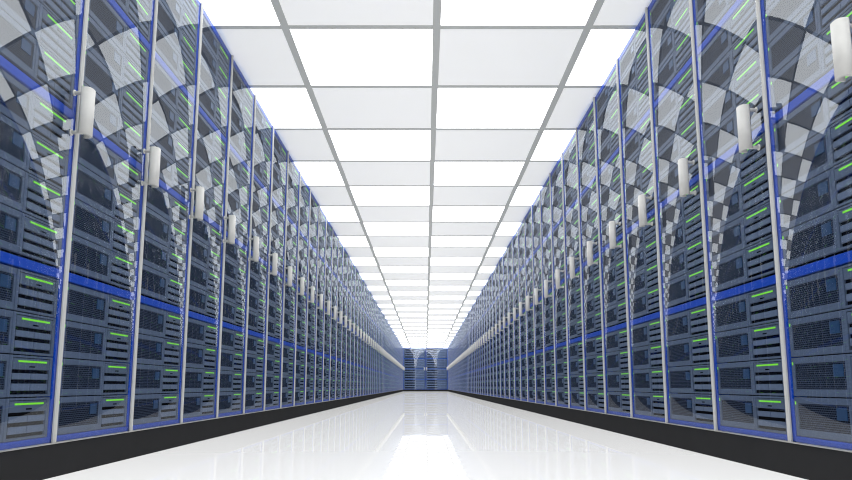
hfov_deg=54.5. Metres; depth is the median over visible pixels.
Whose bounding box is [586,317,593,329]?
grille
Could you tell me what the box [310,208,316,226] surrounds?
server
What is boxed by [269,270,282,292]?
server
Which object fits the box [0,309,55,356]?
server
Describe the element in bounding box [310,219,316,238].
server
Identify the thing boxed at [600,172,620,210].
server
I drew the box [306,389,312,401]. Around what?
server
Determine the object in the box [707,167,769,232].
server
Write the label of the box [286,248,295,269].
server
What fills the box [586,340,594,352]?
grille
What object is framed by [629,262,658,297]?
server
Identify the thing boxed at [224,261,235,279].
grille
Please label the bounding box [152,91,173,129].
grille
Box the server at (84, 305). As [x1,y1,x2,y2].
[66,283,132,331]
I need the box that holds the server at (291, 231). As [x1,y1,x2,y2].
[287,219,296,243]
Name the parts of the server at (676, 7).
drive panel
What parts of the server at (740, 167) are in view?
drive panel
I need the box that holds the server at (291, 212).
[287,201,297,225]
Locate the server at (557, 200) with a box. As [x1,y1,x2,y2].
[552,188,561,212]
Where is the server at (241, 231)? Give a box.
[226,210,247,245]
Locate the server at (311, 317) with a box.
[308,311,314,325]
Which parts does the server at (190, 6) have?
drive panel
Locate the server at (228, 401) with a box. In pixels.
[218,392,241,413]
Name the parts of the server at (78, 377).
drive panel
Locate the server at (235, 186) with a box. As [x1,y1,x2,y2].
[228,170,248,208]
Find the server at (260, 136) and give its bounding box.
[255,122,270,159]
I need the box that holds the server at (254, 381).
[246,372,262,390]
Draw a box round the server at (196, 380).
[184,368,215,392]
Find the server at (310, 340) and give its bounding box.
[307,335,314,349]
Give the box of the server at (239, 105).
[232,84,251,131]
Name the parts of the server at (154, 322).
drive panel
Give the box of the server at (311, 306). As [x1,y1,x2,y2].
[308,299,314,314]
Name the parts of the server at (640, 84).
drive panel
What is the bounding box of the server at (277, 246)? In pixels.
[271,233,283,258]
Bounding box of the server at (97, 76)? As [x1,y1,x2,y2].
[84,48,144,133]
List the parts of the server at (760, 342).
drive panel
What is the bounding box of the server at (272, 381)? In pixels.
[266,374,279,389]
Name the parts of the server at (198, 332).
drive panel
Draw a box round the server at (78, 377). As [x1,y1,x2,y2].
[60,359,129,395]
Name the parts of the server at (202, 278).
drive panel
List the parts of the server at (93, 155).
drive panel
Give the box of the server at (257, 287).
[249,274,265,299]
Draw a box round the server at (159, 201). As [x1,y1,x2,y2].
[146,185,187,231]
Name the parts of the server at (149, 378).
drive panel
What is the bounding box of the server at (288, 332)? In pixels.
[283,325,293,342]
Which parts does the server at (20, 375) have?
drive panel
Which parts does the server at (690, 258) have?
drive panel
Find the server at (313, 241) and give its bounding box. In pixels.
[310,231,316,249]
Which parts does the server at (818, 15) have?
drive panel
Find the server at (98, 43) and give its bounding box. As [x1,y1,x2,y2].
[86,15,146,105]
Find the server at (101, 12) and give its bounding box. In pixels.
[89,0,148,77]
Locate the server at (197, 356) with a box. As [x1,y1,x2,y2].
[186,343,216,368]
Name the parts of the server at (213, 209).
drive panel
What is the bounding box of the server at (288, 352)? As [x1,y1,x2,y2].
[283,345,293,361]
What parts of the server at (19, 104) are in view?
drive panel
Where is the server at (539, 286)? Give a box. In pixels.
[536,283,541,297]
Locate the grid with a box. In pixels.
[214,0,636,347]
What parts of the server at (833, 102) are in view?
drive panel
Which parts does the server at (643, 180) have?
drive panel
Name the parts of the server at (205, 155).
drive panel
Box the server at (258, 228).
[251,214,267,244]
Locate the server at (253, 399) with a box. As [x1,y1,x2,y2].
[245,391,262,409]
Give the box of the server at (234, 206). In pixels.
[227,190,248,226]
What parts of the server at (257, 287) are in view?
drive panel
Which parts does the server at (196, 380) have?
drive panel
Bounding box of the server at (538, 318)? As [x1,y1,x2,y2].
[535,311,541,326]
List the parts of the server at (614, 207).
drive panel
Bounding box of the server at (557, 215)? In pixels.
[553,202,562,226]
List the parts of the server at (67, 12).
drive panel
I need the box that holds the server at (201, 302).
[188,285,218,317]
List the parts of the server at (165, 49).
drive panel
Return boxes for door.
[0,0,95,449]
[56,0,160,441]
[133,0,204,429]
[181,8,235,422]
[216,60,258,416]
[242,96,277,413]
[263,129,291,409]
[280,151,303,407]
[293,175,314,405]
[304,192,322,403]
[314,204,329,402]
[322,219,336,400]
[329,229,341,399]
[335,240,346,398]
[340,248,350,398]
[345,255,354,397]
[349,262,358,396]
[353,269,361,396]
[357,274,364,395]
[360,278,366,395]
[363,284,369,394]
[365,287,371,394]
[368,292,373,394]
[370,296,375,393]
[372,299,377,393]
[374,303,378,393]
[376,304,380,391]
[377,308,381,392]
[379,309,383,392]
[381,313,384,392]
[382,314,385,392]
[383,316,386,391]
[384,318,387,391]
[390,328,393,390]
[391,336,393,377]
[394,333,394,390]
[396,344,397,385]
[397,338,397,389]
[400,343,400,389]
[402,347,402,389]
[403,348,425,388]
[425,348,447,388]
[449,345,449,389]
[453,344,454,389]
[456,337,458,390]
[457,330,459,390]
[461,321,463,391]
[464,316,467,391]
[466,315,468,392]
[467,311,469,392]
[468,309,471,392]
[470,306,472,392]
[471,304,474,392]
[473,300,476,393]
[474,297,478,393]
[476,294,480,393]
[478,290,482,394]
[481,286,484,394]
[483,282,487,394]
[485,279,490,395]
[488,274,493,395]
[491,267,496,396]
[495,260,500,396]
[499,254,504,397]
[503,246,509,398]
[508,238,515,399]
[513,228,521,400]
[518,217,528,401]
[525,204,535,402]
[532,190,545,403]
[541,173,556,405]
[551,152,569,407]
[563,127,585,409]
[577,97,606,413]
[595,58,632,417]
[618,7,667,422]
[648,0,717,429]
[692,0,792,441]
[760,0,851,449]
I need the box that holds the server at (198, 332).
[187,318,217,346]
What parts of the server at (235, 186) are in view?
drive panel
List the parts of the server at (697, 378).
drive panel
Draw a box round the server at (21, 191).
[0,158,65,228]
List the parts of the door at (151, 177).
edge rail, handle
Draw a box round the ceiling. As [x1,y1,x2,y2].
[216,0,651,347]
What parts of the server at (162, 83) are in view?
drive panel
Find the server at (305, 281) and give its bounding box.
[298,273,306,291]
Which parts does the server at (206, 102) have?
drive panel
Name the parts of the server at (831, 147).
drive panel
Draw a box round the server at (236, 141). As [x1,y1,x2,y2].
[230,124,250,167]
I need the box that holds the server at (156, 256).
[143,235,185,281]
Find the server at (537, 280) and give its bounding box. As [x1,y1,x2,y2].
[534,271,541,287]
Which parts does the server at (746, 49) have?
drive panel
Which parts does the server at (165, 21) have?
drive panel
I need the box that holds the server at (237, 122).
[231,105,251,149]
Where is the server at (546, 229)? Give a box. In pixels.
[542,219,550,239]
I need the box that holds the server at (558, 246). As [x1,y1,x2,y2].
[553,235,563,257]
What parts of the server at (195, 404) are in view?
drive panel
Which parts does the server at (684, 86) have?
drive panel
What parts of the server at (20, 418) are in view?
drive panel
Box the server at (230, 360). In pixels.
[220,349,242,371]
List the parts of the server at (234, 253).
drive panel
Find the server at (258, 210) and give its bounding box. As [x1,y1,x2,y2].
[252,197,268,228]
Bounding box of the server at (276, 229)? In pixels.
[271,217,283,243]
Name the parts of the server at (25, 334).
drive panel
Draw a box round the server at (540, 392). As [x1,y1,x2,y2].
[537,389,543,401]
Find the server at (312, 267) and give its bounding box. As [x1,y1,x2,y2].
[309,258,315,275]
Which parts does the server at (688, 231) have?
drive panel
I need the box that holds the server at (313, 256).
[309,247,316,264]
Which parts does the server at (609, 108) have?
drive panel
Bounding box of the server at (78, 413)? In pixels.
[57,395,127,434]
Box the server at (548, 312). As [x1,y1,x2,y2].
[544,304,552,321]
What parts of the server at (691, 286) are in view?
drive panel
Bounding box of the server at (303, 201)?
[300,192,308,213]
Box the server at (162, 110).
[152,86,191,151]
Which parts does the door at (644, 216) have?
handle, edge rail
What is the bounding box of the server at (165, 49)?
[155,24,194,96]
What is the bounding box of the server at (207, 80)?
[200,60,227,116]
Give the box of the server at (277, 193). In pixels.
[272,181,284,209]
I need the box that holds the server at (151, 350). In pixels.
[137,334,180,366]
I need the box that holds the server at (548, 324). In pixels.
[545,318,552,333]
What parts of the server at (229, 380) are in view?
drive panel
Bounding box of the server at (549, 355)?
[545,349,553,363]
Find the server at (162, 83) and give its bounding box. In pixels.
[153,60,192,127]
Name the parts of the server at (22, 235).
drive panel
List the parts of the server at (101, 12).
drive panel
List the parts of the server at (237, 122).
drive panel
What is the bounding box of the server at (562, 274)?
[554,263,564,284]
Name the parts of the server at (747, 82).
drive panel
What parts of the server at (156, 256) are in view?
drive panel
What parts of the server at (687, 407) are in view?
drive panel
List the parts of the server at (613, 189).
drive panel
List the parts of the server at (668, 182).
drive panel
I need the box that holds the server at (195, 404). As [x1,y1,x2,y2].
[183,392,214,417]
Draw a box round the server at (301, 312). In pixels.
[297,304,305,320]
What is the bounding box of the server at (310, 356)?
[307,352,313,364]
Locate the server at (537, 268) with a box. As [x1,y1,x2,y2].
[534,259,540,276]
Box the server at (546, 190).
[541,181,549,202]
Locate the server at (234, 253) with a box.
[225,237,246,269]
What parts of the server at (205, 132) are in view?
drive panel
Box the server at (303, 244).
[299,234,307,254]
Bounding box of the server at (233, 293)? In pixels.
[223,278,245,307]
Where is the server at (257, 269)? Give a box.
[250,256,266,282]
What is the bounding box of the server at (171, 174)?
[148,141,189,199]
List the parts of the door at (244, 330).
edge rail, handle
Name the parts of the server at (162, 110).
drive panel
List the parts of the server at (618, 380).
drive panel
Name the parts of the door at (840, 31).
handle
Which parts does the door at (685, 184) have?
handle, edge rail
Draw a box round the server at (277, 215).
[272,201,284,228]
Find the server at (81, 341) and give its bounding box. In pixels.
[63,320,130,362]
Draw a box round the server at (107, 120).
[83,82,143,162]
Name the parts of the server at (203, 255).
drive panel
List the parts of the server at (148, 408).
drive panel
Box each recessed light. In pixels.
[199,0,279,24]
[251,88,320,127]
[290,29,432,84]
[294,162,343,184]
[320,206,358,221]
[328,130,430,159]
[338,236,368,246]
[350,187,429,204]
[351,258,376,264]
[360,274,382,279]
[364,223,428,234]
[367,286,386,290]
[373,248,427,256]
[373,296,390,299]
[378,304,392,306]
[380,266,427,272]
[382,311,395,313]
[385,280,427,284]
[390,291,426,295]
[393,300,426,303]
[396,308,426,310]
[398,314,426,315]
[400,319,426,320]
[402,324,426,325]
[405,331,426,332]
[406,334,426,335]
[428,317,455,318]
[428,322,453,323]
[428,326,451,327]
[429,286,468,290]
[429,296,464,299]
[429,304,461,306]
[429,311,457,313]
[430,274,474,279]
[431,236,491,246]
[431,258,481,264]
[432,206,504,221]
[434,162,523,184]
[436,88,556,127]
[441,0,595,24]
[464,300,474,303]
[468,291,480,295]
[473,280,486,284]
[478,266,495,272]
[486,248,505,256]
[496,223,520,234]
[510,187,541,204]
[531,130,574,159]
[566,29,634,84]
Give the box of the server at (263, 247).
[251,231,267,260]
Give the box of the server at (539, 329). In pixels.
[535,323,542,337]
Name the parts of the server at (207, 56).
drive panel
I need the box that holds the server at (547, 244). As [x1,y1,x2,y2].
[543,235,550,255]
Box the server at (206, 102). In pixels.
[199,82,226,136]
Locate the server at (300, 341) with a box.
[296,331,304,346]
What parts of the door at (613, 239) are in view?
handle, edge rail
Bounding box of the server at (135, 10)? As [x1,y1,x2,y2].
[115,0,150,41]
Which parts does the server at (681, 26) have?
drive panel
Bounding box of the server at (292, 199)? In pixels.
[288,187,297,212]
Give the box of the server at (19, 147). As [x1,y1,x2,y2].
[0,113,67,191]
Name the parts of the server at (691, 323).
drive panel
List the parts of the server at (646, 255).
drive panel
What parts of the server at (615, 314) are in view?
drive panel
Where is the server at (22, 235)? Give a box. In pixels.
[0,203,62,266]
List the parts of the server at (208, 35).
drive panel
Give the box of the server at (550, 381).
[546,376,554,389]
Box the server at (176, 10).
[161,0,196,50]
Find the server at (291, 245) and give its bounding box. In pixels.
[286,234,296,255]
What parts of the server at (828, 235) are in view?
drive panel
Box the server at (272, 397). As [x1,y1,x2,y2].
[265,390,278,406]
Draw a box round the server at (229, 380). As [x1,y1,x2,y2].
[219,370,242,391]
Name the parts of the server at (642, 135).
drive panel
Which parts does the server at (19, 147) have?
drive panel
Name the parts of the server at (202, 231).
drive panel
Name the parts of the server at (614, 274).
drive panel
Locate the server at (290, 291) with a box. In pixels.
[285,281,295,301]
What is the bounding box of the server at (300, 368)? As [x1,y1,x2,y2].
[296,363,304,375]
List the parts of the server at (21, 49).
drive panel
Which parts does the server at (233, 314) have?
drive panel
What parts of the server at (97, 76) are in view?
drive panel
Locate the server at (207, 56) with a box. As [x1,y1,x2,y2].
[201,38,228,96]
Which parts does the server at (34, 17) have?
drive panel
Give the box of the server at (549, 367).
[546,363,554,375]
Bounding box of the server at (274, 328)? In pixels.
[268,319,280,338]
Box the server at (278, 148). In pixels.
[274,134,285,166]
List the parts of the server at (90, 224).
drive panel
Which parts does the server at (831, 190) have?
drive panel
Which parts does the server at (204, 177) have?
drive panel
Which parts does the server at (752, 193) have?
drive panel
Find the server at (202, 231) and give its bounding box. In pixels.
[192,213,221,253]
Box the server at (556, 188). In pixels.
[552,173,561,200]
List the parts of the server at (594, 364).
drive panel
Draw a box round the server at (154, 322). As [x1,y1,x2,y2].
[138,304,182,340]
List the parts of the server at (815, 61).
drive panel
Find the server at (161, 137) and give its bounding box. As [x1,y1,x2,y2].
[150,114,190,175]
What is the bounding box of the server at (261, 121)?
[256,104,271,143]
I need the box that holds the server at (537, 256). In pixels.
[534,247,540,265]
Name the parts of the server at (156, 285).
drive panel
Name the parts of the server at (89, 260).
drive panel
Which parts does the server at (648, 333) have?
drive panel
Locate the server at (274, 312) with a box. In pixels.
[268,302,281,323]
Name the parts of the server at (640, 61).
drive panel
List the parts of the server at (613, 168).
drive panel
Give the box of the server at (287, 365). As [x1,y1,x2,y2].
[282,360,293,375]
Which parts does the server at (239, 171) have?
drive panel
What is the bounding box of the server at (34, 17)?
[0,0,76,72]
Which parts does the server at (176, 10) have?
drive panel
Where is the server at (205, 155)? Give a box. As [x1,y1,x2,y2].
[196,135,224,184]
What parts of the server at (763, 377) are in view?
drive panel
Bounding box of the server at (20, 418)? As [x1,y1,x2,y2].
[0,397,49,442]
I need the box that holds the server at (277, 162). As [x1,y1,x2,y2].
[273,150,285,181]
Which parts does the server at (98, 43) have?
drive panel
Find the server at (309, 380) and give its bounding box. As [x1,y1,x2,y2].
[306,377,313,388]
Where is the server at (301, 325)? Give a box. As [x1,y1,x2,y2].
[297,317,305,333]
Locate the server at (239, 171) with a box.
[229,150,249,190]
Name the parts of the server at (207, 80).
drive panel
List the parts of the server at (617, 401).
drive panel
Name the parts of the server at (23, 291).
drive panel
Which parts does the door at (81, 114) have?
edge rail, handle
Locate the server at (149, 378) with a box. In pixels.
[135,364,179,393]
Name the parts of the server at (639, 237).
drive panel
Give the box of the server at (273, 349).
[267,340,280,358]
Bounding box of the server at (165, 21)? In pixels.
[157,0,195,73]
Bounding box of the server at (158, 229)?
[144,207,186,256]
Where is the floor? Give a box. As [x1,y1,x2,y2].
[44,391,806,479]
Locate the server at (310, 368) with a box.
[306,365,313,376]
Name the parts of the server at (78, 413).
drive panel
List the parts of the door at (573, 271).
handle, edge rail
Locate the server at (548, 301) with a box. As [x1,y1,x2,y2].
[544,292,552,308]
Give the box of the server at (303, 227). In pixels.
[299,217,307,238]
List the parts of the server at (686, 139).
drive panel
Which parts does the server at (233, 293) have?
drive panel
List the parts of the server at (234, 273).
drive panel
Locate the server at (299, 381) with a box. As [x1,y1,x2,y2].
[295,376,303,389]
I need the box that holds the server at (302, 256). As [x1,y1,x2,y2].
[299,247,306,266]
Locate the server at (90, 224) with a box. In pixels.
[72,198,137,260]
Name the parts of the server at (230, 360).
drive panel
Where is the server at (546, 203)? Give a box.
[542,192,549,215]
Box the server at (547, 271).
[543,260,551,279]
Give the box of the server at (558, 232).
[553,220,562,244]
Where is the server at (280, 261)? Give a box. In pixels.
[270,248,282,273]
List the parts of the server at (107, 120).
drive panel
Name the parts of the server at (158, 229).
drive panel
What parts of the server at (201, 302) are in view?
drive panel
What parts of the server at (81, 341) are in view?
drive panel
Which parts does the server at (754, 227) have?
drive panel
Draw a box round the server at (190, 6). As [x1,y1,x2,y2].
[179,0,198,27]
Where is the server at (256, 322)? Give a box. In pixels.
[248,310,264,332]
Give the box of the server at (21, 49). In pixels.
[0,8,74,107]
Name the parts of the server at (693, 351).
drive panel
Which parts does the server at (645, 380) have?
drive panel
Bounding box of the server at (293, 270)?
[285,262,295,283]
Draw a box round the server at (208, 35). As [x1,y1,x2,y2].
[202,16,228,77]
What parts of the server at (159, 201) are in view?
drive panel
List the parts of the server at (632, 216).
drive panel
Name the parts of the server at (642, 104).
drive panel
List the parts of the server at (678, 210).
drive panel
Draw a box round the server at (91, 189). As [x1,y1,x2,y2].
[75,163,138,230]
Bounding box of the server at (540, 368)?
[536,365,543,376]
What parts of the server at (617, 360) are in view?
drive panel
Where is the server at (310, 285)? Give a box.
[308,283,315,298]
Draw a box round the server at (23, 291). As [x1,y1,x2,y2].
[0,264,58,317]
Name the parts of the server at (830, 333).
drive panel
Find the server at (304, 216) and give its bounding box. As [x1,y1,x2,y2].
[300,204,307,226]
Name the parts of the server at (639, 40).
drive panel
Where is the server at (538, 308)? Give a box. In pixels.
[535,299,541,314]
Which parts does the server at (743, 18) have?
drive panel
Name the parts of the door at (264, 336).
edge rail, handle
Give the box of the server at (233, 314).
[222,299,244,326]
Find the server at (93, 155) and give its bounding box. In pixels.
[77,134,140,201]
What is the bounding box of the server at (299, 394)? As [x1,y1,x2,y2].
[295,390,303,402]
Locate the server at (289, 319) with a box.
[284,310,294,328]
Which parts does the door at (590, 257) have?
handle, edge rail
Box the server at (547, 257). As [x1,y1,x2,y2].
[543,248,550,267]
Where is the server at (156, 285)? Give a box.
[141,265,183,306]
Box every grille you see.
[0,16,33,67]
[0,76,28,120]
[0,121,24,160]
[0,166,21,202]
[0,211,17,243]
[0,271,12,301]
[0,316,9,344]
[0,361,5,389]
[2,0,36,29]
[59,401,97,427]
[61,365,99,388]
[64,327,102,353]
[67,290,104,319]
[71,241,107,275]
[74,205,109,242]
[76,169,111,209]
[79,135,114,177]
[85,55,118,104]
[88,22,120,74]
[90,0,122,44]
[94,99,116,135]
[133,398,158,418]
[135,369,159,387]
[137,339,161,359]
[139,309,162,331]
[141,269,164,295]
[143,240,166,268]
[145,212,167,241]
[146,185,169,215]
[149,149,171,180]
[150,118,172,154]
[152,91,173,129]
[154,65,175,103]
[156,30,177,70]
[157,3,178,45]
[165,0,179,21]
[183,397,199,413]
[185,372,201,387]
[186,347,202,363]
[187,322,203,340]
[189,289,204,308]
[190,265,205,286]
[191,241,206,263]
[192,218,207,240]
[194,186,209,210]
[195,162,210,188]
[196,139,211,166]
[197,116,212,145]
[199,87,213,116]
[200,64,214,94]
[201,42,215,73]
[202,20,216,52]
[219,395,230,409]
[220,352,231,366]
[220,374,231,387]
[221,331,232,346]
[223,282,234,299]
[223,303,233,319]
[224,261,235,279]
[225,242,236,259]
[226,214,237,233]
[227,194,238,214]
[228,174,238,195]
[229,154,239,176]
[230,128,240,151]
[231,107,241,131]
[232,88,242,113]
[233,70,242,95]
[245,394,253,406]
[246,357,254,368]
[246,375,254,387]
[247,338,255,350]
[248,313,256,326]
[249,277,257,291]
[249,295,256,309]
[250,260,258,274]
[252,200,260,216]
[252,217,259,234]
[253,182,260,200]
[254,142,262,160]
[254,159,261,178]
[255,124,262,144]
[256,108,263,127]
[265,393,271,403]
[266,360,272,370]
[266,377,272,386]
[267,343,273,354]
[268,305,274,317]
[268,321,273,333]
[269,274,275,286]
[269,289,274,301]
[271,219,277,233]
[271,236,276,249]
[272,184,278,198]
[272,204,277,219]
[273,153,279,168]
[273,168,278,183]
[274,137,279,154]
[282,378,286,386]
[282,392,286,401]
[283,348,287,357]
[283,363,287,372]
[284,299,289,309]
[284,313,288,323]
[284,328,288,338]
[285,285,289,295]
[286,237,290,248]
[286,250,290,262]
[287,204,291,215]
[287,222,291,234]
[288,175,292,188]
[288,189,292,201]
[295,378,298,386]
[295,392,298,400]
[296,351,299,359]
[296,365,299,373]
[297,306,300,315]
[297,320,300,329]
[542,199,546,212]
[543,241,547,252]
[544,268,548,277]
[545,309,549,318]
[545,322,549,331]
[546,335,549,343]
[546,352,550,360]
[546,365,550,373]
[547,392,551,399]
[552,170,557,184]
[553,184,557,196]
[553,196,557,210]
[553,209,558,222]
[554,228,558,240]
[554,242,559,254]
[555,255,559,267]
[555,289,560,298]
[556,302,560,312]
[556,316,561,326]
[556,330,561,339]
[557,349,562,358]
[557,363,562,372]
[558,378,563,386]
[558,392,563,401]
[564,147,570,163]
[565,162,570,178]
[565,176,571,192]
[566,193,571,207]
[566,211,572,226]
[567,227,572,241]
[567,241,573,256]
[568,278,574,290]
[569,293,575,305]
[569,308,575,320]
[570,324,576,335]
[570,345,576,355]
[571,361,577,371]
[571,377,577,386]
[572,393,578,403]
[579,122,586,140]
[580,136,587,156]
[580,153,588,171]
[581,169,588,188]
[582,191,589,209]
[582,208,589,225]
[583,225,590,241]
[583,246,586,257]
[584,265,591,280]
[584,282,592,296]
[585,299,593,313]
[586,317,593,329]
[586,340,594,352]
[587,358,595,369]
[587,376,595,386]
[588,394,596,405]
[598,87,607,111]
[598,105,608,128]
[599,123,608,146]
[600,141,609,164]
[601,166,610,187]
[601,186,611,205]
[602,204,612,224]
[603,227,608,242]
[604,249,613,266]
[604,268,614,285]
[605,288,615,304]
[606,308,616,323]
[607,334,617,348]
[607,354,618,367]
[608,375,619,387]
[609,395,619,407]
[621,43,633,73]
[622,64,634,94]
[623,85,635,114]
[624,105,636,133]
[625,134,638,160]
[626,155,639,181]
[627,177,640,201]
[627,201,638,222]
[629,228,642,250]
[630,251,643,271]
[630,273,644,292]
[631,295,645,314]
[633,326,647,343]
[634,349,648,365]
[634,373,649,387]
[635,396,650,411]
[652,0,668,26]
[653,9,670,47]
[654,33,672,70]
[655,58,673,93]
[657,90,675,124]
[658,115,676,147]
[659,140,678,171]
[660,166,678,195]
[662,200,681,227]
[663,226,682,252]
[664,252,684,277]
[666,279,685,302]
[667,315,687,336]
[669,343,689,361]
[670,370,690,387]
[671,397,692,416]
[697,0,706,11]
[699,0,725,37]
[701,28,728,74]
[703,58,730,101]
[704,88,732,130]
[706,119,734,158]
[708,160,736,197]
[710,191,739,226]
[712,223,741,255]
[714,255,743,285]
[716,299,746,326]
[718,333,748,356]
[720,367,751,388]
[722,400,753,423]
[769,0,804,34]
[771,7,815,68]
[774,45,818,103]
[777,97,823,150]
[780,137,826,186]
[783,177,830,223]
[786,219,834,260]
[790,275,839,311]
[792,317,842,349]
[795,361,846,389]
[798,403,850,434]
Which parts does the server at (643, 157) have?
drive panel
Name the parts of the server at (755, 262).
drive panel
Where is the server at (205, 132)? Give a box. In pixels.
[197,112,225,163]
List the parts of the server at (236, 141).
drive panel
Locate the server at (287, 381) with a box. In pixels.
[282,375,292,389]
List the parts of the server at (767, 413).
drive panel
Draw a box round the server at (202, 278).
[190,261,219,296]
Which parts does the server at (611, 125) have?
drive panel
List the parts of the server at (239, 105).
drive panel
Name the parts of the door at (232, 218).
edge rail, handle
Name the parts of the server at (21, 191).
drive panel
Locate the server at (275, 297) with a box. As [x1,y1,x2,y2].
[269,286,281,308]
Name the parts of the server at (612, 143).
drive panel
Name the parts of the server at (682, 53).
drive panel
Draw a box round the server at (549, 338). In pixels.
[545,331,553,346]
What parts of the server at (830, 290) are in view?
drive panel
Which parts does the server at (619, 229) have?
drive panel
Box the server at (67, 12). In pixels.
[38,0,79,37]
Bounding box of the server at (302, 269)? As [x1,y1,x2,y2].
[298,261,306,279]
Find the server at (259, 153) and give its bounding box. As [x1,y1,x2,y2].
[254,138,269,174]
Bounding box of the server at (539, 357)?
[536,352,543,364]
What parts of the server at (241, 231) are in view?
drive panel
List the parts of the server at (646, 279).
drive panel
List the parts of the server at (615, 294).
drive panel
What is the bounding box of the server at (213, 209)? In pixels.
[194,181,222,225]
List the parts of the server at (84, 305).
drive panel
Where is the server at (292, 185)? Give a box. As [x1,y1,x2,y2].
[288,172,297,198]
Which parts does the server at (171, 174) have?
drive panel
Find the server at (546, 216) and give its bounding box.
[542,205,549,227]
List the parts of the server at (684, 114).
drive panel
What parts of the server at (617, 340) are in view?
drive panel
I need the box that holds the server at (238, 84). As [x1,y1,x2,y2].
[232,66,252,113]
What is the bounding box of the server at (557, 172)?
[552,161,561,187]
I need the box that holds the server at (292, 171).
[288,159,298,185]
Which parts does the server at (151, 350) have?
drive panel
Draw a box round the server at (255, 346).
[247,335,263,355]
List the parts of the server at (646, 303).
drive panel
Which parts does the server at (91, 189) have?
drive panel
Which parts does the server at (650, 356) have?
drive panel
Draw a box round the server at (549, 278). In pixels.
[545,274,551,289]
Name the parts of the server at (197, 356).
drive panel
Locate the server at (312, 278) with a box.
[309,271,315,287]
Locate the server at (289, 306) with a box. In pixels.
[284,296,294,315]
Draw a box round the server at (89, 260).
[69,234,135,290]
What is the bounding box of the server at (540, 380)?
[537,377,543,388]
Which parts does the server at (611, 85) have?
drive panel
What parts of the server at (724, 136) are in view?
drive panel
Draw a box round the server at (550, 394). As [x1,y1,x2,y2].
[546,390,554,402]
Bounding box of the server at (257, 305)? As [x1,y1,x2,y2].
[249,292,265,316]
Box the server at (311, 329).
[307,323,314,337]
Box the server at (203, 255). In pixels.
[191,236,220,274]
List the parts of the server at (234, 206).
drive panel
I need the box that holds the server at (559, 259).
[554,248,563,270]
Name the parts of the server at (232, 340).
drive panel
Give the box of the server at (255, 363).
[246,354,263,372]
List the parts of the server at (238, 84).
drive panel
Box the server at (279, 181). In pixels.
[273,165,285,194]
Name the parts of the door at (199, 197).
edge rail, handle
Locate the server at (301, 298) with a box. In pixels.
[297,291,305,308]
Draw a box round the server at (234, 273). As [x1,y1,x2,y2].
[224,258,245,288]
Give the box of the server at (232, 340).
[221,328,243,351]
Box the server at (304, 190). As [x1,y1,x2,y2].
[301,179,308,202]
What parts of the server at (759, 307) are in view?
drive panel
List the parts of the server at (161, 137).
drive panel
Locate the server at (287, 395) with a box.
[282,390,292,404]
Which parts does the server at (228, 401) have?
drive panel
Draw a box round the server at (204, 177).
[195,158,223,204]
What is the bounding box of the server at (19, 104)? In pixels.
[0,68,70,155]
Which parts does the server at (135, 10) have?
drive panel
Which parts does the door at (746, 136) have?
handle, edge rail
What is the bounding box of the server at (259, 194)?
[253,178,268,212]
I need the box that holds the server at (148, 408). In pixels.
[133,393,178,424]
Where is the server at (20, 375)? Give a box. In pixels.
[0,354,52,397]
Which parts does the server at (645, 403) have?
drive panel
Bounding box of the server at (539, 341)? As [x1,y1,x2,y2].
[536,336,542,349]
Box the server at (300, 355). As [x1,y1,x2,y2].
[296,349,304,363]
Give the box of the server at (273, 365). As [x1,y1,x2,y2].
[266,357,279,373]
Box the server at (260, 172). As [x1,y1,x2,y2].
[254,155,269,190]

